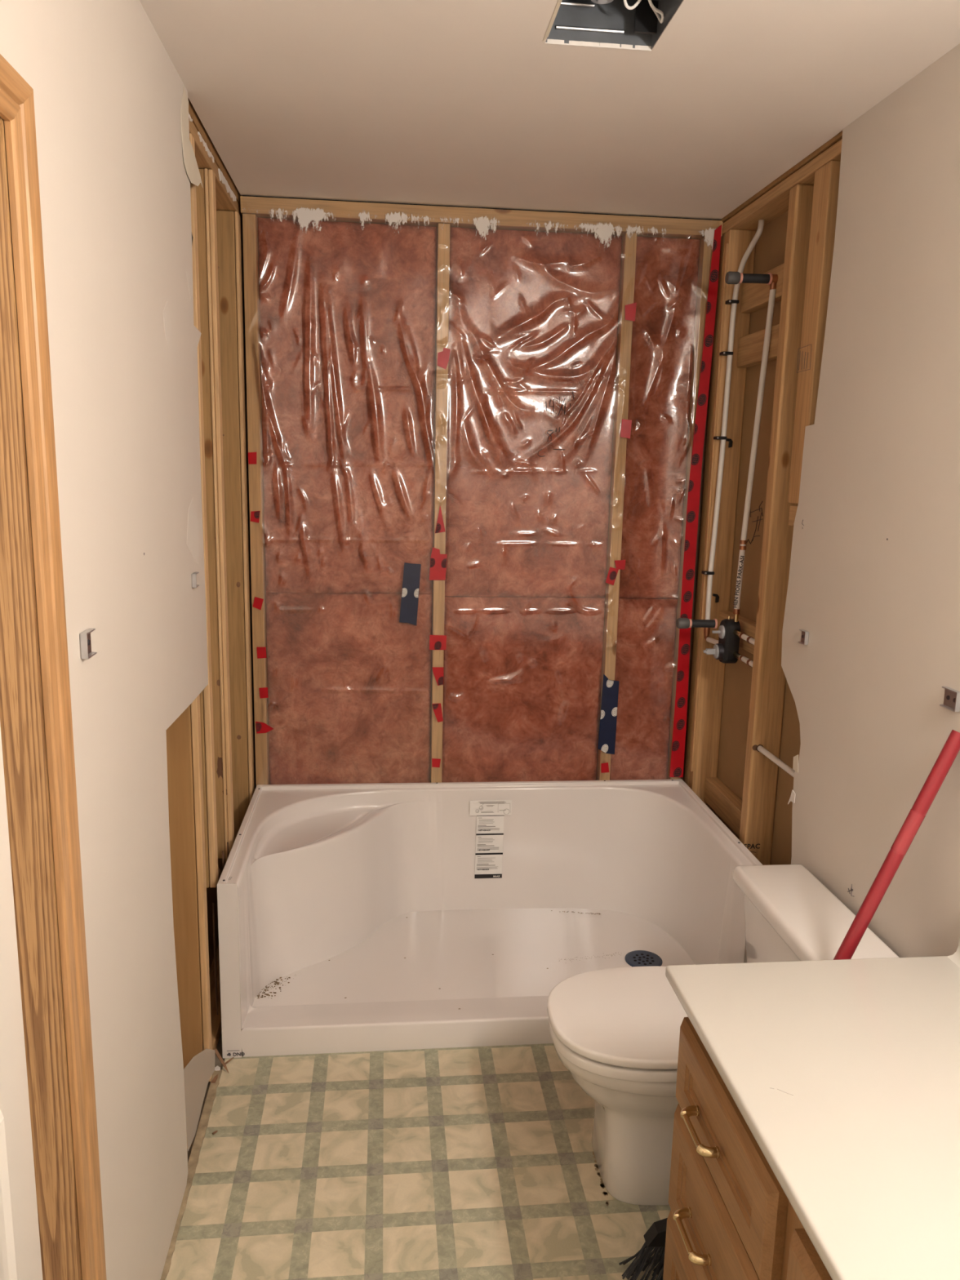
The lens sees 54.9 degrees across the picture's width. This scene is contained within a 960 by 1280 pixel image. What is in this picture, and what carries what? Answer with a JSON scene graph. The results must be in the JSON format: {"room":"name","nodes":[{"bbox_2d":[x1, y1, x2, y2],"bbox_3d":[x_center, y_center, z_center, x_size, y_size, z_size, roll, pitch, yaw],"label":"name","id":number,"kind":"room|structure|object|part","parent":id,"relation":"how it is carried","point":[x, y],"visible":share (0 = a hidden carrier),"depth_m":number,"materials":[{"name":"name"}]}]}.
{"room":"building under construction","nodes":[
{"label":"building under construction","id":0,"kind":"room"},
{"bbox_2d":[0,0,254,1279],"bbox_3d":[-0.636,0.138,1.297,0.119,2.440,3.800,0,11,-6],"label":"wall","id":1,"kind":"structure","parent":0,"point":[143,269],"depth_m":1.71,"materials":[{"name":"paint"}]},
{"bbox_2d":[0,117,82,1279],"bbox_3d":[-0.595,0.447,0.839,0.125,2.003,0.857,0,11,-6],"label":"door","id":2,"kind":"structure","parent":1,"relation":"in","point":[39,1230],"depth_m":1.22,"materials":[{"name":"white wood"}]},
{"bbox_3d":[-0.611,0.944,1.126,0.007,0.640,0.260,0,11,-6],"label":"panel","id":3,"kind":"part","parent":2,"relation":"part of","materials":[{"name":"white paint"}]},
{"bbox_2d":[0,53,106,1279],"bbox_3d":[-0.523,0.425,0.842,0.016,2.049,0.949,0,11,-6],"label":"trim","id":4,"kind":"structure","parent":1,"relation":"attached to","point":[16,95],"depth_m":1.20,"materials":[{"name":"brown wood"}]},
{"bbox_2d":[79,628,97,658],"bbox_3d":[-0.578,0.005,1.361,0.010,0.038,0.041,0,11,-6],"label":"bracket","id":5,"kind":"object","parent":1,"relation":"attached to","point":[85,636],"visible":1,"depth_m":1.34,"materials":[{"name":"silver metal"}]},
{"bbox_3d":[-0.582,0.005,1.361,0.003,0.036,0.040,0,11,-6],"label":"plate","id":6,"kind":"part","parent":5,"relation":"part of","materials":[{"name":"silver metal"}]},
{"bbox_2d":[180,87,203,187],"bbox_3d":[-0.655,-1.130,2.101,0.003,0.186,0.224,0,11,-6],"label":"paper strip","id":7,"kind":"object","parent":1,"relation":"attached to","point":[189,159],"visible":1,"depth_m":2.05,"materials":[{"name":"white paper"}]},
{"bbox_2d":[191,572,199,587],"bbox_3d":[-0.657,-0.139,2.131,0.010,0.032,0.035,0,11,-6],"label":"bracket","id":8,"kind":"object","parent":1,"relation":"attached to","point":[194,584],"visible":1,"depth_m":2.12,"materials":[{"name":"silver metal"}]},
{"bbox_3d":[-0.763,1.141,2.447,0.084,0.040,1.900,0,11,-6],"label":"plate","id":9,"kind":"part","parent":1,"relation":"part of","materials":[{"name":"brown wood"}]},
{"bbox_2d":[212,902,217,1014],"bbox_3d":[-0.726,0.877,2.531,0.004,0.340,0.012,0,11,-6],"label":"board","id":10,"kind":"object","parent":1,"relation":"attached to","point":[213,906],"visible":1,"depth_m":2.53,"materials":[{"name":"brown wood"}]},
{"bbox_3d":[-0.616,-1.050,1.125,0.093,0.041,3.700,0,11,-6],"label":"plate","id":11,"kind":"part","parent":1,"relation":"part of","materials":[{"name":"brown wood"}]},
{"bbox_3d":[-0.617,-1.010,1.132,0.092,0.034,3.700,0,11,-6],"label":"plate","id":12,"kind":"part","parent":1,"relation":"part of","materials":[{"name":"brown wood"}]},
{"bbox_2d":[222,850,224,869],"bbox_3d":[-0.726,0.738,2.625,0.004,0.300,0.014,0,11,-6],"label":"board","id":13,"kind":"object","parent":1,"relation":"attached to","point":[223,854],"visible":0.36,"depth_m":2.60,"materials":[{"name":"brown wood"}]},
{"bbox_2d":[226,841,229,857],"bbox_3d":[-0.743,0.670,2.727,0.004,0.160,0.012,0,11,-6],"label":"board","id":14,"kind":"object","parent":1,"relation":"attached to","point":[228,846],"visible":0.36,"depth_m":2.71,"materials":[{"name":"brown wood"}]},
{"bbox_2d":[186,996,243,1161],"bbox_3d":[0.154,1.361,1.662,1.950,0.037,3.900,0,11,-6],"label":"subfloor","id":15,"kind":"structure","parent":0,"point":[215,1062],"depth_m":2.40,"materials":[{"name":"brown wood"}]},
{"bbox_2d":[217,778,762,1057],"bbox_3d":[0.014,0.825,2.939,1.514,0.513,0.776,0,11,-6],"label":"shower tray","id":16,"kind":"object","parent":15,"relation":"on","point":[312,875],"visible":0.94,"depth_m":3.02,"materials":[{"name":"plastic"}]},
{"bbox_2d":[257,910,613,1008],"bbox_3d":[-0.104,1.021,2.933,1.149,0.019,0.664,0,11,-6],"label":"crumbs","id":17,"kind":"object","parent":16,"relation":"in","point":[276,982],"visible":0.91,"depth_m":2.80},
{"bbox_2d":[469,800,511,878],"bbox_3d":[0.036,0.706,3.269,0.148,0.288,0.016,0,11,-6],"label":"instruction label","id":18,"kind":"object","parent":16,"relation":"attached to","point":[490,814],"visible":1,"depth_m":3.27,"materials":[{"name":"white paper"}]},
{"bbox_2d":[476,820,499,869],"bbox_3d":[0.029,0.720,3.270,0.080,0.189,0.010,0,11,-6],"label":"print","id":19,"kind":"object","parent":18,"relation":"attached to","point":[487,831],"depth_m":3.27,"materials":[{"name":"grey paper"}]},
{"bbox_2d":[476,801,509,814],"bbox_3d":[0.046,0.592,3.250,0.124,0.049,0.001,0,11,-6],"label":"print","id":20,"kind":"object","parent":18,"relation":"on","point":[482,807],"depth_m":3.25,"materials":[{"name":"grey paper"}]},
{"bbox_2d":[160,1043,671,1279],"bbox_3d":[0.189,1.423,1.189,1.532,0.015,2.945,0,11,-6],"label":"floor","id":21,"kind":"structure","parent":0,"point":[471,1162],"depth_m":2.12,"materials":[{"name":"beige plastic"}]},
{"bbox_2d":[211,1074,217,1083],"bbox_3d":[-0.700,1.160,2.441,0.011,0.003,0.033,2,11,5],"label":"wood splinter","id":22,"kind":"object","parent":21,"relation":"on","point":[215,1077],"visible":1,"depth_m":2.44,"materials":[{"name":"brown wood"}]},
{"bbox_2d":[213,1065,220,1071],"bbox_3d":[-0.705,1.153,2.480,0.019,0.003,0.018,7,12,28],"label":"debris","id":23,"kind":"object","parent":21,"relation":"on","point":[217,1068],"visible":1,"depth_m":2.48,"materials":[{"name":"white"}]},
{"bbox_2d":[213,1048,228,1072],"bbox_3d":[-0.691,1.129,2.474,0.053,0.050,0.009,8,13,33],"label":"wood splinter","id":24,"kind":"object","parent":21,"relation":"on","point":[215,1051],"visible":1,"depth_m":2.47,"materials":[{"name":"brown wood"}]},
{"bbox_2d":[592,1151,608,1205],"bbox_3d":[0.279,1.242,2.132,0.014,0.001,0.166,0,11,-6],"label":"rust stain","id":25,"kind":"object","parent":21,"relation":"on","point":[602,1184],"visible":0.99,"depth_m":2.12,"materials":[{"name":"black"}]},
{"bbox_2d":[546,864,899,1204],"bbox_3d":[0.499,0.925,2.131,0.694,0.636,0.506,0,11,-6],"label":"toilet","id":26,"kind":"object","parent":21,"relation":"on","point":[615,1031],"visible":0.45,"depth_m":2.05,"materials":[{"name":"ceramic"}]},
{"bbox_3d":[0.380,0.883,2.111,0.443,0.028,0.368,0,11,-6],"label":"seat","id":27,"kind":"part","parent":26,"relation":"part of","materials":[{"name":"white plastic"}]},
{"bbox_3d":[0.439,1.068,2.152,0.556,0.345,0.362,0,11,-6],"label":"bowl","id":28,"kind":"part","parent":26,"relation":"part of","materials":[{"name":"ceramic"}]},
{"bbox_3d":[0.380,0.851,2.105,0.450,0.025,0.376,0,11,-6],"label":"lid","id":29,"kind":"part","parent":26,"relation":"part of","materials":[{"name":"white plastic"}]},
{"bbox_3d":[0.760,0.775,2.130,0.158,0.238,0.470,0,11,-6],"label":"tank","id":30,"kind":"part","parent":26,"relation":"part of","materials":[{"name":"ceramic"}]},
{"bbox_3d":[0.757,0.637,2.103,0.190,0.048,0.506,0,11,-6],"label":"tank lid","id":31,"kind":"part","parent":26,"relation":"part of","materials":[{"name":"ceramic"}]},
{"bbox_2d":[662,1017,831,1279],"bbox_3d":[0.668,1.085,1.097,0.577,0.711,1.295,0,11,-6],"label":"vanity cabinet","id":32,"kind":"object","parent":21,"relation":"on","point":[730,1217],"visible":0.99,"depth_m":1.45,"materials":[{"name":"brown wood"}]},
{"bbox_3d":[0.377,1.174,1.538,0.026,0.150,0.407,0,11,-6],"label":"drawer","id":33,"kind":"part","parent":32,"relation":"part of","materials":[{"name":"brown wood"}]},
{"bbox_3d":[0.349,0.990,1.534,0.033,0.017,0.113,0,11,-6],"label":"pull handle","id":34,"kind":"part","parent":32,"relation":"part of","materials":[{"name":"gold metal"}]},
{"bbox_3d":[0.354,0.797,1.498,0.033,0.017,0.113,0,11,-6],"label":"pull handle","id":35,"kind":"part","parent":32,"relation":"part of","materials":[{"name":"gold metal"}]},
{"bbox_3d":[0.381,0.985,1.503,0.026,0.207,0.407,0,11,-6],"label":"drawer","id":36,"kind":"part","parent":32,"relation":"part of","materials":[{"name":"brown wood"}]},
{"bbox_3d":[0.385,0.791,1.466,0.026,0.161,0.407,0,11,-6],"label":"drawer","id":37,"kind":"part","parent":32,"relation":"part of","materials":[{"name":"brown wood"}]},
{"bbox_3d":[0.426,1.068,1.065,0.026,0.535,0.388,0,11,-6],"label":"door","id":38,"kind":"part","parent":32,"relation":"part of","materials":[{"name":"brown wood"}]},
{"bbox_2d":[665,937,959,1279],"bbox_3d":[0.688,0.672,1.022,0.574,0.126,1.358,0,11,-6],"label":"countertop","id":39,"kind":"structure","parent":32,"relation":"on","point":[844,1074],"depth_m":1.34,"materials":[{"name":"laminate"}]},
{"bbox_2d":[618,729,959,1279],"bbox_3d":[0.595,0.729,1.794,0.599,1.145,0.064,0,11,-6],"label":"broom","id":40,"kind":"object","parent":21,"relation":"on","point":[655,1237],"visible":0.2,"depth_m":1.75,"materials":[{"name":"red plastic"}]},
{"bbox_3d":[0.683,0.654,1.789,0.425,0.992,0.027,0,11,-6],"label":"handle","id":41,"kind":"part","parent":40,"relation":"part of","materials":[{"name":"red plastic"}]},
{"bbox_2d":[240,195,723,789],"bbox_3d":[-0.002,-0.207,3.220,1.950,2.437,0.161,0,11,-6],"label":"wall","id":42,"kind":"structure","parent":0,"point":[687,228],"depth_m":3.03,"materials":[{"name":"brown wood"}]},
{"bbox_2d":[257,217,436,594],"bbox_3d":[-0.434,-0.748,3.070,0.562,1.184,0.117,0,11,-6],"label":"insulation batt","id":43,"kind":"object","parent":42,"relation":"attached to","point":[348,315],"visible":0.98,"depth_m":3.01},
{"bbox_2d":[265,592,432,784],"bbox_3d":[-0.457,0.265,3.260,0.562,0.874,0.116,0,11,-6],"label":"insulation batt","id":44,"kind":"object","parent":42,"relation":"attached to","point":[349,682],"visible":0.7,"depth_m":3.19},
{"bbox_3d":[0.018,-1.354,2.994,1.537,0.048,0.141,0,11,-6],"label":"plate","id":45,"kind":"part","parent":42,"relation":"part of","materials":[{"name":"brown wood"}]},
{"bbox_2d":[242,206,721,777],"bbox_3d":[0.004,-0.431,3.094,1.521,1.895,0.041,0,11,-6],"label":"tape","id":46,"kind":"object","parent":42,"relation":"attached to","point":[411,572],"visible":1,"depth_m":3.12,"materials":[{"name":"red plastic"}]},
{"bbox_2d":[441,596,604,782],"bbox_3d":[0.144,0.271,3.323,0.563,0.866,0.116,0,11,-6],"label":"insulation batt","id":47,"kind":"object","parent":42,"relation":"attached to","point":[522,675],"visible":0.73,"depth_m":3.25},
{"bbox_2d":[444,226,622,597],"bbox_3d":[0.167,-0.742,3.133,0.563,1.192,0.116,0,11,-6],"label":"insulation batt","id":48,"kind":"object","parent":42,"relation":"attached to","point":[533,318],"visible":0.98,"depth_m":3.07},
{"bbox_2d":[609,598,677,780],"bbox_3d":[0.576,0.273,3.368,0.220,0.864,0.115,0,11,-6],"label":"insulation batt","id":49,"kind":"object","parent":42,"relation":"attached to","point":[646,627],"visible":0.73,"depth_m":3.29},
{"bbox_2d":[618,236,700,598],"bbox_3d":[0.598,-0.740,3.178,0.220,1.194,0.115,0,11,-6],"label":"insulation batt","id":50,"kind":"object","parent":42,"relation":"attached to","point":[666,268],"visible":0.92,"depth_m":3.12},
{"bbox_2d":[139,0,959,219],"bbox_3d":[0.208,-1.033,1.115,1.531,0.014,3.710,0,11,-6],"label":"ceiling","id":51,"kind":"structure","parent":0,"point":[456,103],"depth_m":2.02,"materials":[{"name":"paint"}]},
{"bbox_2d":[545,0,683,48],"bbox_3d":[0.248,-1.229,1.631,0.215,0.205,0.306,0,11,-6],"label":"exhaust fan housing","id":52,"kind":"object","parent":51,"relation":"attached to","point":[628,22],"visible":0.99,"depth_m":1.78,"materials":[{"name":"silver metal"}]},
{"bbox_3d":[0.228,-1.229,1.704,0.051,0.080,0.052,0,11,-6],"label":"motor mount","id":53,"kind":"part","parent":52,"relation":"part of","materials":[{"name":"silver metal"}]},
{"bbox_3d":[0.354,-1.228,1.642,0.003,0.203,0.302,0,11,-6],"label":"panel","id":54,"kind":"part","parent":52,"relation":"part of","materials":[{"name":"metal"}]},
{"bbox_2d":[684,43,959,957],"bbox_3d":[0.991,0.138,1.464,0.124,2.450,3.800,0,11,-6],"label":"wall","id":55,"kind":"structure","parent":0,"point":[853,539],"depth_m":2.17,"materials":[{"name":"paint"}]},
{"bbox_2d":[712,593,719,602],"bbox_3d":[0.808,-0.144,3.162,0.020,0.030,0.012,0,11,-6],"label":"clip","id":56,"kind":"object","parent":55,"relation":"attached to","point":[717,598],"visible":1,"depth_m":3.16,"materials":[{"name":"black plastic"}]},
{"bbox_2d":[702,615,740,663],"bbox_3d":[0.771,-0.001,2.965,0.102,0.154,0.075,0,11,-6],"label":"shower valve","id":57,"kind":"object","parent":55,"relation":"attached to","point":[728,643],"visible":0.98,"depth_m":2.94,"materials":[{"name":"black plastic"}]},
{"bbox_2d":[675,617,717,628],"bbox_3d":[0.708,-0.054,3.015,0.129,0.035,0.035,0,11,-6],"label":"pipe","id":58,"kind":"object","parent":57,"relation":"attached to","point":[682,623],"visible":1,"depth_m":3.00,"materials":[{"name":"grey rubber"}]},
{"bbox_3d":[0.737,0.037,2.969,0.036,0.018,0.016,0,11,-6],"label":"stem","id":59,"kind":"part","parent":57,"relation":"part of","materials":[{"name":"grey plastic"}]},
{"bbox_3d":[0.757,-0.026,2.959,0.026,0.008,0.008,0,11,-6],"label":"stem","id":60,"kind":"part","parent":57,"relation":"part of","materials":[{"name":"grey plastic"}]},
{"bbox_2d":[725,438,733,447],"bbox_3d":[0.828,-0.654,3.067,0.020,0.030,0.012,0,11,-6],"label":"clip","id":61,"kind":"object","parent":55,"relation":"attached to","point":[729,440],"visible":0.96,"depth_m":3.06,"materials":[{"name":"black plastic"}]},
{"bbox_2d":[701,219,764,644],"bbox_3d":[0.822,-0.649,2.988,0.061,1.362,0.187,-4,12,-24],"label":"pipe","id":62,"kind":"object","parent":55,"relation":"attached to","point":[734,301],"visible":0.94,"depth_m":3.04,"materials":[{"name":"white plastic"}]},
{"bbox_2d":[733,651,753,666],"bbox_3d":[0.831,0.065,2.866,0.021,0.031,0.213,-1,11,-11],"label":"supply pipe","id":63,"kind":"object","parent":55,"relation":"attached to","point":[742,658],"visible":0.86,"depth_m":2.88,"materials":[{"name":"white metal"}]},
{"bbox_2d":[733,629,755,644],"bbox_3d":[0.827,-0.005,2.852,0.021,0.031,0.213,-1,11,-11],"label":"supply pipe","id":64,"kind":"object","parent":55,"relation":"attached to","point":[740,634],"visible":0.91,"depth_m":2.86,"materials":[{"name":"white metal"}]},
{"bbox_2d":[733,288,776,622],"bbox_3d":[0.839,-0.540,2.836,0.058,1.016,0.045,5,11,20],"label":"pipe","id":65,"kind":"object","parent":55,"relation":"attached to","point":[743,541],"visible":1,"depth_m":2.82,"materials":[{"name":"white plastic"}]},
{"bbox_2d":[724,271,777,289],"bbox_3d":[0.802,-1.059,2.711,0.157,0.050,0.050,0,11,-6],"label":"pipe","id":66,"kind":"object","parent":65,"relation":"attached to","point":[731,277],"visible":1,"depth_m":2.71,"materials":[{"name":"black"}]},
{"bbox_2d":[757,745,795,777],"bbox_3d":[0.858,0.358,2.589,0.017,0.023,0.404,0,11,-7],"label":"supply pipe","id":67,"kind":"object","parent":55,"relation":"attached to","point":[781,764],"visible":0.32,"depth_m":2.63,"materials":[{"name":"white plastic"}]},
{"bbox_3d":[1.011,-1.054,1.291,0.097,0.042,3.700,0,11,-6],"label":"plate","id":68,"kind":"part","parent":55,"relation":"part of","materials":[{"name":"brown wood"}]},
{"bbox_3d":[1.012,-1.015,1.299,0.093,0.033,3.700,0,11,-6],"label":"plate","id":69,"kind":"part","parent":55,"relation":"part of","materials":[{"name":"brown wood"}]},
{"bbox_2d":[798,629,808,644],"bbox_3d":[0.835,-0.007,2.381,0.010,0.034,0.037,0,11,-6],"label":"bracket","id":70,"kind":"object","parent":55,"relation":"attached to","point":[805,634],"visible":1,"depth_m":2.37,"materials":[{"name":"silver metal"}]},
{"bbox_3d":[0.838,-0.007,2.381,0.003,0.032,0.036,0,11,-6],"label":"plate","id":71,"kind":"part","parent":70,"relation":"part of","materials":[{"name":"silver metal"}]},
{"bbox_3d":[0.982,0.230,1.062,0.012,2.417,2.980,0,11,-6],"label":"drywall panel","id":72,"kind":"part","parent":55,"relation":"part of","materials":[{"name":"paint"}]},
{"bbox_2d":[939,686,959,711],"bbox_3d":[0.898,0.113,1.761,0.010,0.038,0.049,0,11,-6],"label":"bracket","id":73,"kind":"object","parent":55,"relation":"attached to","point":[952,696],"visible":1,"depth_m":1.76,"materials":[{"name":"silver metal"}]},
{"bbox_2d":[946,937,959,967],"bbox_3d":[0.954,0.664,1.045,0.042,0.107,1.352,0,11,-6],"label":"backsplash","id":74,"kind":"structure","parent":55,"relation":"attached to","point":[955,957],"depth_m":1.70,"materials":[{"name":"stone"}]}
]}

